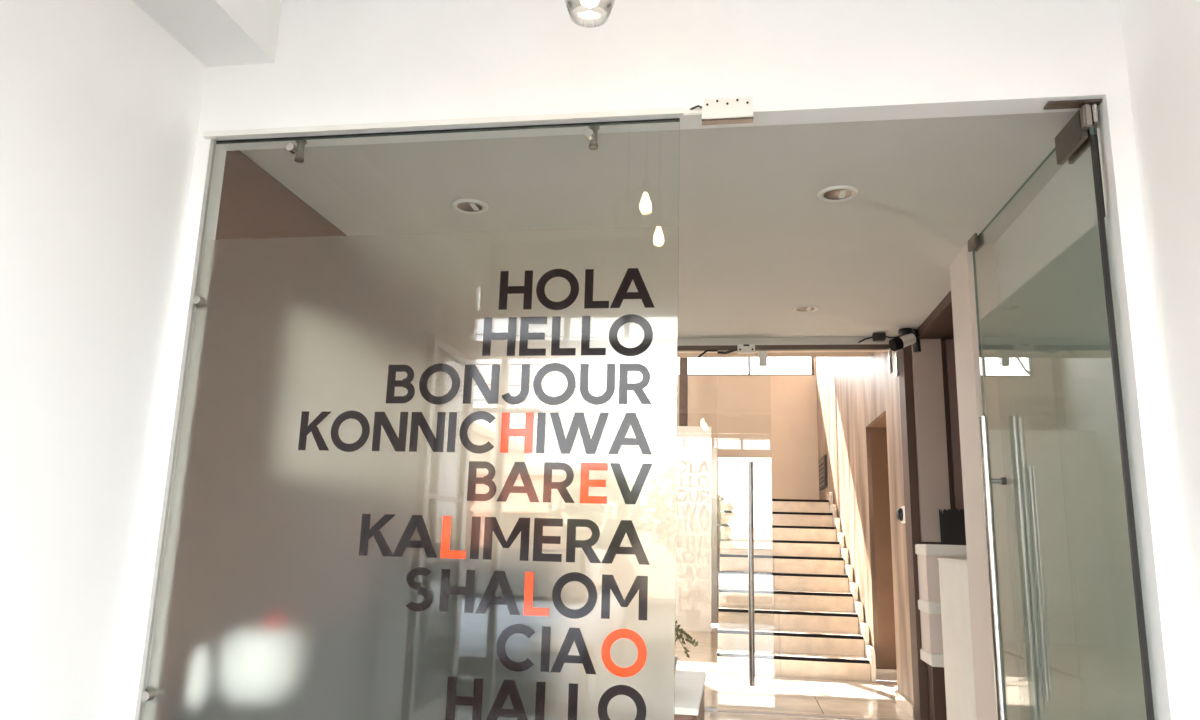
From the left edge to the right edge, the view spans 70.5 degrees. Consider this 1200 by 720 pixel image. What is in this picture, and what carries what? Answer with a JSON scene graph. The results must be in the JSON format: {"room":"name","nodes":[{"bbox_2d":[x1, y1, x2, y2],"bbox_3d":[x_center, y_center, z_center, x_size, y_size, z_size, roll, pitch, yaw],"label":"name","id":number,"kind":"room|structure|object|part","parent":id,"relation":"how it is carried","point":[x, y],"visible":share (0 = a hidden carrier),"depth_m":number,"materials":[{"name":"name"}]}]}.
{"room":"entrance vestibule","nodes":[
{"label":"entrance vestibule","id":0,"kind":"room"},
{"bbox_2d":[0,0,206,719],"bbox_3d":[-1.980,-0.384,1.719,0.200,3.750,3.160,0,-12,9],"label":"wall","id":1,"kind":"structure","parent":0,"point":[100,105],"depth_m":2.79,"materials":[{"name":"white paint"}]},
{"bbox_2d":[133,0,281,66],"bbox_3d":[-1.683,-1.862,2.042,0.300,0.710,3.060,0,-12,9],"label":"beam","id":2,"kind":"structure","parent":1,"relation":"attached to","point":[217,33],"depth_m":3.25,"materials":[{"name":"paint"}]},
{"bbox_2d":[215,150,346,239],"bbox_3d":[-1.397,0.822,4.996,0.184,2.770,3.630,0,-12,9],"label":"wall","id":3,"kind":"structure","parent":0,"point":[254,204],"depth_m":3.75,"materials":[{"name":"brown paint"}]},
{"bbox_2d":[240,111,1076,338],"bbox_3d":[0.480,-0.638,5.023,4.200,0.200,3.650,0,-12,9],"label":"ceiling","id":4,"kind":"structure","parent":0,"point":[758,243],"depth_m":3.98,"materials":[{"name":"paint"}]},
{"bbox_2d":[451,199,487,213],"bbox_3d":[-0.635,-0.747,4.141,0.180,0.010,0.180,0,-12,9],"label":"recessed light","id":5,"kind":"object","parent":4,"relation":"in","point":[468,206],"visible":1,"depth_m":4.13,"materials":[{"name":"white plastic"}]},
{"bbox_2d":[677,337,892,350],"bbox_3d":[0.658,-0.119,6.754,3.330,0.095,0.055,0,-12,9],"label":"rail","id":6,"kind":"object","parent":4,"relation":"attached to","point":[798,343],"visible":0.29,"depth_m":6.61,"materials":[{"name":"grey metal"}]},
{"bbox_2d":[698,344,754,357],"bbox_3d":[0.987,-0.067,6.641,0.446,0.109,0.047,0,-12,9],"label":"lock","id":7,"kind":"object","parent":6,"relation":"attached to","point":[741,348],"visible":1,"depth_m":6.61,"materials":[{"name":"silver metal"}]},
{"bbox_2d":[718,351,774,707],"bbox_3d":[1.093,1.214,6.397,0.402,2.625,0.140,0,-12,9],"label":"door","id":8,"kind":"structure","parent":6,"relation":"attached to","point":[762,354],"depth_m":6.27,"materials":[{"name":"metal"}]},
{"bbox_3d":[1.132,1.579,6.364,0.040,1.610,0.040,0,-12,9],"label":"handle","id":9,"kind":"part","parent":8,"relation":"part of","materials":[{"name":"metal"}]},
{"bbox_3d":[1.117,1.558,6.268,0.040,1.610,0.040,0,-12,9],"label":"handle","id":10,"kind":"part","parent":8,"relation":"part of","materials":[{"name":"metal"}]},
{"bbox_3d":[1.271,-0.013,6.618,0.062,0.115,0.016,0,-12,9],"label":"armature plate","id":11,"kind":"part","parent":8,"relation":"part of","materials":[{"name":"white plastic"}]},
{"bbox_2d":[888,348,892,372],"bbox_3d":[2.197,0.006,6.420,0.022,0.188,0.040,0,-12,9],"label":"fitting","id":12,"kind":"object","parent":6,"relation":"attached to","point":[889,349],"visible":0.86,"depth_m":6.40,"materials":[{"name":"metal"}]},
{"bbox_2d":[792,305,818,312],"bbox_3d":[1.399,-0.347,5.773,0.180,0.010,0.180,0,-12,9],"label":"recessed light","id":13,"kind":"object","parent":4,"relation":"in","point":[800,308],"visible":1,"depth_m":5.78,"materials":[{"name":"white plastic"}]},
{"bbox_2d":[817,185,857,201],"bbox_3d":[1.084,-0.756,3.872,0.180,0.010,0.180,0,-12,9],"label":"recessed light","id":14,"kind":"object","parent":4,"relation":"in","point":[839,193],"visible":1,"depth_m":3.87,"materials":[{"name":"white plastic"}]},
{"bbox_2d":[858,332,897,342],"bbox_3d":[2.088,-0.172,6.387,0.311,0.058,0.086,-6,-14,32],"label":"power adapter","id":15,"kind":"object","parent":4,"relation":"attached to","point":[876,336],"visible":0.96,"depth_m":6.36,"materials":[{"name":"black plastic"}]},
{"bbox_2d":[889,328,920,351],"bbox_3d":[2.234,-0.145,6.235,0.244,0.185,0.122,5,-12,-14],"label":"security camera","id":16,"kind":"object","parent":4,"relation":"attached to","point":[908,336],"visible":1,"depth_m":6.20,"materials":[{"name":"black plastic"}]},
{"bbox_2d":[889,337,903,350],"bbox_3d":[2.163,-0.115,6.196,0.090,0.107,0.092,3,-12,-8],"label":"hood","id":17,"kind":"object","parent":16,"relation":"attached to","point":[897,343],"depth_m":6.17,"materials":[{"name":"black plastic"}]},
{"bbox_2d":[119,0,1198,719],"bbox_3d":[0.073,-0.054,3.017,3.850,3.750,0.110,0,-12,9],"label":"wall","id":18,"kind":"structure","parent":0,"point":[338,62],"depth_m":3.11,"materials":[{"name":"white paint"}]},
{"bbox_2d":[683,97,752,124],"bbox_3d":[0.426,-0.903,3.069,0.251,0.097,0.037,0,-12,9],"label":"lock","id":19,"kind":"object","parent":18,"relation":"attached to","point":[739,110],"visible":1,"depth_m":3.05,"materials":[{"name":"white metal"}]},
{"bbox_3d":[0.459,-0.860,3.055,0.183,0.008,0.032,0,-12,9],"label":"plate","id":20,"kind":"part","parent":19,"relation":"part of","materials":[{"name":"metal"}]},
{"bbox_3d":[0.465,-0.930,3.078,0.174,0.039,0.014,0,-12,9],"label":"mounting plate","id":21,"kind":"part","parent":19,"relation":"part of","materials":[{"name":"white plastic"}]},
{"bbox_2d":[968,104,1154,719],"bbox_3d":[1.733,0.575,3.318,0.182,2.695,1.391,0,-12,9],"label":"door","id":22,"kind":"structure","parent":18,"relation":"in","point":[1069,638],"depth_m":3.18,"materials":[{"name":"clear glass"}]},
{"bbox_3d":[1.848,-0.582,4.208,0.015,0.060,0.115,0,-12,7],"label":"armature plate","id":23,"kind":"part","parent":22,"relation":"part of","materials":[{"name":"metal"}]},
{"bbox_3d":[1.878,-0.582,4.203,0.012,0.060,0.115,0,-12,7],"label":"armature plate","id":24,"kind":"part","parent":22,"relation":"part of","materials":[{"name":"metal"}]},
{"bbox_3d":[1.723,1.052,3.704,0.038,1.620,0.038,0,-12,9],"label":"handle","id":25,"kind":"part","parent":22,"relation":"part of","materials":[{"name":"metal"}]},
{"bbox_2d":[1000,477,1006,484],"bbox_3d":[1.809,0.542,3.799,0.026,0.033,0.034,0,-12,9],"label":"washer","id":26,"kind":"object","parent":22,"relation":"in","point":[1003,480],"depth_m":3.79,"materials":[{"name":"metal"}]},
{"bbox_3d":[1.745,0.583,3.320,0.012,2.680,1.350,0,-12,7],"label":"pane","id":27,"kind":"part","parent":22,"relation":"part of","materials":[{"name":"clear glass"}]},
{"bbox_2d":[1044,99,1101,149],"bbox_3d":[1.639,-0.776,2.948,0.174,0.220,0.105,0,-12,9],"label":"hinge plate","id":28,"kind":"object","parent":18,"relation":"attached to","point":[1066,104],"visible":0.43,"depth_m":2.93,"materials":[{"name":"metal"}]},
{"bbox_3d":[1.637,-0.886,2.941,0.172,0.008,0.045,0,-12,9],"label":"plate","id":29,"kind":"part","parent":28,"relation":"part of","materials":[{"name":"metal"}]},
{"bbox_2d":[675,426,710,631],"bbox_3d":[0.272,2.399,12.378,2.680,2.870,0.200,0,-12,9],"label":"wall","id":30,"kind":"structure","parent":0,"point":[693,443],"depth_m":12.10,"materials":[{"name":"white paint"}]},
{"bbox_2d":[679,358,687,425],"bbox_3d":[1.269,-0.357,12.822,0.120,2.760,0.120,0,-12,9],"label":"steel column","id":31,"kind":"structure","parent":30,"relation":"on","point":[683,373],"depth_m":12.59,"materials":[{"name":"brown metal"}]},
{"bbox_2d":[677,357,818,623],"bbox_3d":[1.275,1.119,13.426,4.550,5.800,0.200,0,-12,9],"label":"wall","id":32,"kind":"structure","parent":0,"point":[780,439],"depth_m":13.11,"materials":[{"name":"beige paint"}]},
{"bbox_2d":[678,357,813,375],"bbox_3d":[1.466,-0.585,13.730,3.850,1.730,0.060,0,-12,9],"label":"window","id":33,"kind":"structure","parent":32,"relation":"in","point":[812,358],"depth_m":13.38,"materials":[{"name":"brown metal"}]},
{"bbox_2d":[678,352,869,357],"bbox_3d":[0.347,-0.297,7.796,4.275,0.235,1.550,0,-12,9],"label":"ceiling","id":34,"kind":"structure","parent":0,"point":[795,354],"depth_m":8.22,"materials":[{"name":"paint"}]},
{"bbox_2d":[677,350,892,352],"bbox_3d":[0.476,-1.543,7.283,3.900,2.960,0.380,0,-12,9],"label":"wall","id":35,"kind":"structure","parent":0,"point":[825,350],"depth_m":6.94,"materials":[{"name":"beige paint"}]},
{"bbox_2d":[675,625,914,719],"bbox_3d":[1.215,2.952,7.661,6.400,0.160,10.600,0,-12,9],"label":"floor","id":36,"kind":"structure","parent":0,"point":[792,695],"depth_m":6.94,"materials":[{"name":"beige tile"}]},
{"bbox_2d":[674,670,705,719],"bbox_3d":[0.187,1.920,4.443,0.695,0.420,1.140,0,-12,9],"label":"table","id":37,"kind":"object","parent":36,"relation":"on","point":[689,686],"visible":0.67,"depth_m":4.32,"materials":[{"name":"white plastic"}]},
{"bbox_2d":[674,620,697,676],"bbox_3d":[0.364,1.610,4.723,0.343,0.311,0.328,10,-14,-35],"label":"potted plant","id":38,"kind":"object","parent":37,"relation":"on","point":[681,631],"visible":0.23,"depth_m":4.72,"materials":[{"name":"green plant"}]},
{"bbox_3d":[0.360,1.703,4.700,0.140,0.120,0.140,0,-12,9],"label":"pot","id":39,"kind":"part","parent":38,"relation":"part of","materials":[{"name":"grey ceramic"}]},
{"bbox_2d":[705,707,716,710],"bbox_3d":[-0.069,1.239,6.575,1.935,2.674,0.024,0,-12,9],"label":"glass screen","id":40,"kind":"object","parent":36,"relation":"on","point":[706,708],"visible":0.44,"depth_m":6.15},
{"bbox_2d":[717,492,875,681],"bbox_3d":[2.187,2.515,10.318,1.422,1.902,4.910,0,-12,9],"label":"staircase","id":41,"kind":"structure","parent":36,"relation":"on","point":[805,581],"depth_m":8.94,"materials":[{"name":"beige tile"}]},
{"bbox_2d":[718,709,892,719],"bbox_3d":[1.542,2.537,6.042,1.388,0.007,0.060,0,-12,9],"label":"threshold","id":42,"kind":"object","parent":36,"relation":"on","point":[719,710],"visible":1,"depth_m":6.05,"materials":[{"name":"metal"}]},
{"bbox_2d":[915,544,966,719],"bbox_3d":[2.692,1.858,5.619,1.038,1.222,0.350,0,-12,9],"label":"shelf unit","id":43,"kind":"object","parent":36,"relation":"on","point":[929,602],"visible":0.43,"depth_m":5.64,"materials":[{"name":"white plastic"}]},
{"bbox_3d":[2.705,1.830,5.659,1.025,0.253,0.280,0,-12,9],"label":"door panel","id":44,"kind":"part","parent":43,"relation":"part of","materials":[{"name":"beige paint"}]},
{"bbox_3d":[2.715,1.487,5.731,1.025,0.303,0.280,0,-12,9],"label":"door panel","id":45,"kind":"part","parent":43,"relation":"part of","materials":[{"name":"beige paint"}]},
{"bbox_2d":[939,509,965,544],"bbox_3d":[2.463,1.136,5.784,0.289,0.247,0.172,0,-12,9],"label":"computer monitor","id":46,"kind":"object","parent":43,"relation":"on","point":[952,524],"visible":0.62,"depth_m":5.74,"materials":[{"name":"black plastic"}]},
{"bbox_2d":[870,414,896,668],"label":"door","id":47,"kind":"structure","parent":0,"point":[886,642],"depth_m":8.01,"materials":[{"name":"paint"}]},
{"bbox_2d":[876,668,896,680],"bbox_3d":[3.427,2.879,7.648,1.825,0.100,0.020,0,-12,9],"label":"baseboard","id":48,"kind":"structure","parent":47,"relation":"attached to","point":[881,674],"depth_m":7.76,"materials":[{"name":"beige wood"}]},
{"bbox_2d":[816,335,976,719],"bbox_3d":[2.690,0.311,8.905,0.125,5.600,8.440,0,-12,9],"label":"wall","id":49,"kind":"structure","parent":0,"point":[853,393],"depth_m":6.82,"materials":[{"name":"white paint"}]},
{"bbox_2d":[818,455,827,489],"bbox_3d":[3.177,1.613,12.114,0.040,0.440,0.850,0,-12,9],"label":"air vent","id":50,"kind":"object","parent":49,"relation":"in","point":[823,483],"visible":1,"depth_m":11.91,"materials":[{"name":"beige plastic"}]},
{"bbox_2d":[895,352,899,376],"bbox_3d":[2.245,0.033,6.407,0.022,0.183,0.040,0,-12,9],"label":"fitting","id":51,"kind":"object","parent":49,"relation":"attached to","point":[896,353],"visible":1,"depth_m":6.39,"materials":[{"name":"metal"}]},
{"bbox_2d":[896,506,905,522],"bbox_3d":[2.276,1.171,6.421,0.054,0.125,0.170,0,-12,9],"label":"sensor","id":52,"kind":"object","parent":49,"relation":"attached to","point":[900,513],"visible":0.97,"depth_m":6.42,"materials":[{"name":"white plastic"}]},
{"bbox_3d":[2.275,1.175,6.457,0.040,0.098,0.100,0,-12,9],"label":"knob","id":53,"kind":"part","parent":52,"relation":"part of","materials":[{"name":"black plastic"}]},
{"bbox_3d":[2.295,1.168,6.409,0.014,0.125,0.150,0,-12,9],"label":"plate","id":54,"kind":"part","parent":52,"relation":"part of","materials":[{"name":"white plastic"}]},
{"bbox_2d":[895,690,913,718],"bbox_3d":[2.294,2.588,6.389,0.020,0.090,0.680,0,-12,9],"label":"baseboard","id":55,"kind":"structure","parent":49,"relation":"attached to","point":[901,700],"depth_m":6.35,"materials":[{"name":"beige wood"}]},
{"bbox_2d":[917,290,953,340],"bbox_3d":[2.939,-0.421,5.556,1.410,0.270,1.740,0,-12,9],"label":"wall","id":56,"kind":"structure","parent":0,"point":[939,324],"depth_m":5.85,"materials":[{"name":"brown paint"}]},
{"bbox_2d":[911,339,963,544],"bbox_3d":[2.931,1.187,5.989,1.315,2.700,0.240,0,-12,9],"label":"wall","id":57,"kind":"structure","parent":0,"point":[940,484],"depth_m":6.10,"materials":[{"name":"brown paint"}]},
{"bbox_3d":[2.797,0.565,6.061,0.555,1.460,0.040,0,-12,9],"label":"wall panel","id":58,"kind":"part","parent":57,"relation":"part of","materials":[{"name":"beige paint"}]},
{"bbox_2d":[950,244,998,719],"bbox_3d":[2.680,0.780,4.253,1.530,2.770,0.360,0,-12,9],"label":"wall","id":59,"kind":"structure","parent":0,"point":[967,362],"depth_m":4.40,"materials":[{"name":"beige paint"}]},
{"bbox_2d":[994,0,1199,719],"bbox_3d":[1.786,-0.232,1.941,0.270,3.750,4.800,0,-12,9],"label":"wall","id":60,"kind":"structure","parent":0,"point":[1162,37],"depth_m":2.62,"materials":[{"name":"white paint"}]},
{"bbox_3d":[-0.114,-2.314,1.896,3.850,0.200,3.270,0,-12,9],"label":"ceiling","id":61,"kind":"structure","parent":0,"visible":0},
{"bbox_2d":[565,0,614,27],"bbox_3d":[-0.015,-1.512,2.500,0.163,1.115,0.163,0,-12,9],"label":"pendant lamp","id":62,"kind":"object","parent":61,"relation":"hanging from","point":[570,5],"visible":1,"depth_m":2.40,"materials":[{"name":"clear glass"}]},
{"bbox_3d":[-0.028,-1.046,2.402,0.058,0.098,0.058,0,-12,9],"label":"bulb","id":63,"kind":"part","parent":62,"relation":"part of","materials":[{"name":"white glass"}]},
{"bbox_3d":[-0.227,1.504,1.058,3.850,0.120,3.200,0,-12,9],"label":"floor","id":64,"kind":"structure","parent":0,"visible":0},
{"bbox_2d":[135,107,684,719],"bbox_3d":[-0.670,0.432,2.979,1.910,2.742,0.054,0,-12,9],"label":"glass screen","id":65,"kind":"object","parent":64,"relation":"on","point":[269,607],"visible":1,"depth_m":3.02,"materials":[{"name":"glass"}]},
{"bbox_2d":[141,689,154,700],"bbox_3d":[-1.569,1.177,2.988,0.076,0.042,0.086,0,-12,9],"label":"glass clamp","id":66,"kind":"object","parent":65,"relation":"attached to","point":[148,695],"visible":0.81,"depth_m":2.95,"materials":[{"name":"metal"}]},
{"bbox_2d":[193,296,204,305],"bbox_3d":[-1.529,-0.222,3.282,0.076,0.042,0.086,0,-12,9],"label":"glass clamp","id":67,"kind":"object","parent":65,"relation":"attached to","point":[197,300],"visible":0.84,"depth_m":3.25,"materials":[{"name":"metal"}]},
{"bbox_2d":[286,140,306,162],"bbox_3d":[-1.199,-0.838,3.362,0.046,0.087,0.087,0,-12,9],"label":"glass clamp","id":68,"kind":"object","parent":65,"relation":"attached to","point":[299,149],"visible":1,"depth_m":3.37,"materials":[{"name":"metal"}]},
{"bbox_3d":[-0.635,-0.901,3.242,1.910,0.022,0.021,0,-12,9],"label":"head trim","id":69,"kind":"part","parent":65,"relation":"part of","materials":[{"name":"white plastic"}]},
{"bbox_2d":[298,410,651,454],"bbox_3d":[-0.458,0.255,2.995,1.288,0.150,0.002,0,-12,9],"label":"vinyl word","id":70,"kind":"object","parent":65,"relation":"attached to","point":[380,418],"visible":1,"depth_m":3.00,"materials":[{"name":"black plastic"}]},
{"bbox_2d":[359,514,649,564],"bbox_3d":[-0.337,0.610,2.899,1.019,0.143,0.002,0,-12,9],"label":"vinyl word","id":71,"kind":"object","parent":65,"relation":"attached to","point":[522,525],"visible":1,"depth_m":2.90,"materials":[{"name":"black plastic"}]},
{"bbox_2d":[386,363,651,404],"bbox_3d":[-0.296,0.085,3.006,0.964,0.150,0.002,0,-12,9],"label":"vinyl word","id":72,"kind":"object","parent":65,"relation":"attached to","point":[471,370],"visible":1,"depth_m":3.00,"materials":[{"name":"grey plastic"}]},
{"bbox_2d":[406,567,647,619],"bbox_3d":[-0.255,0.783,2.849,0.832,0.150,0.002,0,-12,9],"label":"vinyl word","id":73,"kind":"object","parent":65,"relation":"attached to","point":[640,583],"visible":1,"depth_m":2.84,"materials":[{"name":"black plastic"}]},
{"bbox_2d":[445,677,645,719],"bbox_3d":[-0.180,1.126,2.764,0.665,0.156,0.002,0,-12,9],"label":"vinyl word","id":74,"kind":"object","parent":65,"relation":"attached to","point":[509,687],"visible":1,"depth_m":2.78,"materials":[{"name":"black plastic"}]},
{"bbox_2d":[467,461,651,503],"bbox_3d":[-0.142,0.420,2.909,0.644,0.137,0.002,0,-12,9],"label":"vinyl word","id":75,"kind":"object","parent":65,"relation":"attached to","point":[518,468],"visible":1,"depth_m":2.91,"materials":[{"name":"black plastic"}]},
{"bbox_2d":[482,314,652,355],"bbox_3d":[-0.118,-0.086,3.014,0.614,0.152,0.002,0,-12,9],"label":"vinyl word","id":76,"kind":"object","parent":65,"relation":"attached to","point":[510,336],"visible":1,"depth_m":3.02,"materials":[{"name":"black plastic"}]},
{"bbox_2d":[496,624,646,676],"bbox_3d":[-0.096,0.953,2.788,0.503,0.150,0.002,0,-12,9],"label":"vinyl word","id":77,"kind":"object","parent":65,"relation":"attached to","point":[574,634],"visible":1,"depth_m":2.79,"materials":[{"name":"black plastic"}]},
{"bbox_2d":[499,268,654,309],"bbox_3d":[-0.085,-0.255,3.045,0.567,0.155,0.002,0,-12,9],"label":"vinyl word","id":78,"kind":"object","parent":65,"relation":"attached to","point":[633,274],"visible":1,"depth_m":3.05,"materials":[{"name":"black plastic"}]},
{"bbox_2d":[585,126,599,149],"bbox_3d":[-0.028,-0.843,3.179,0.046,0.087,0.087,0,-12,9],"label":"glass clamp","id":79,"kind":"object","parent":65,"relation":"attached to","point":[591,133],"visible":1,"depth_m":3.18,"materials":[{"name":"metal"}]}
]}

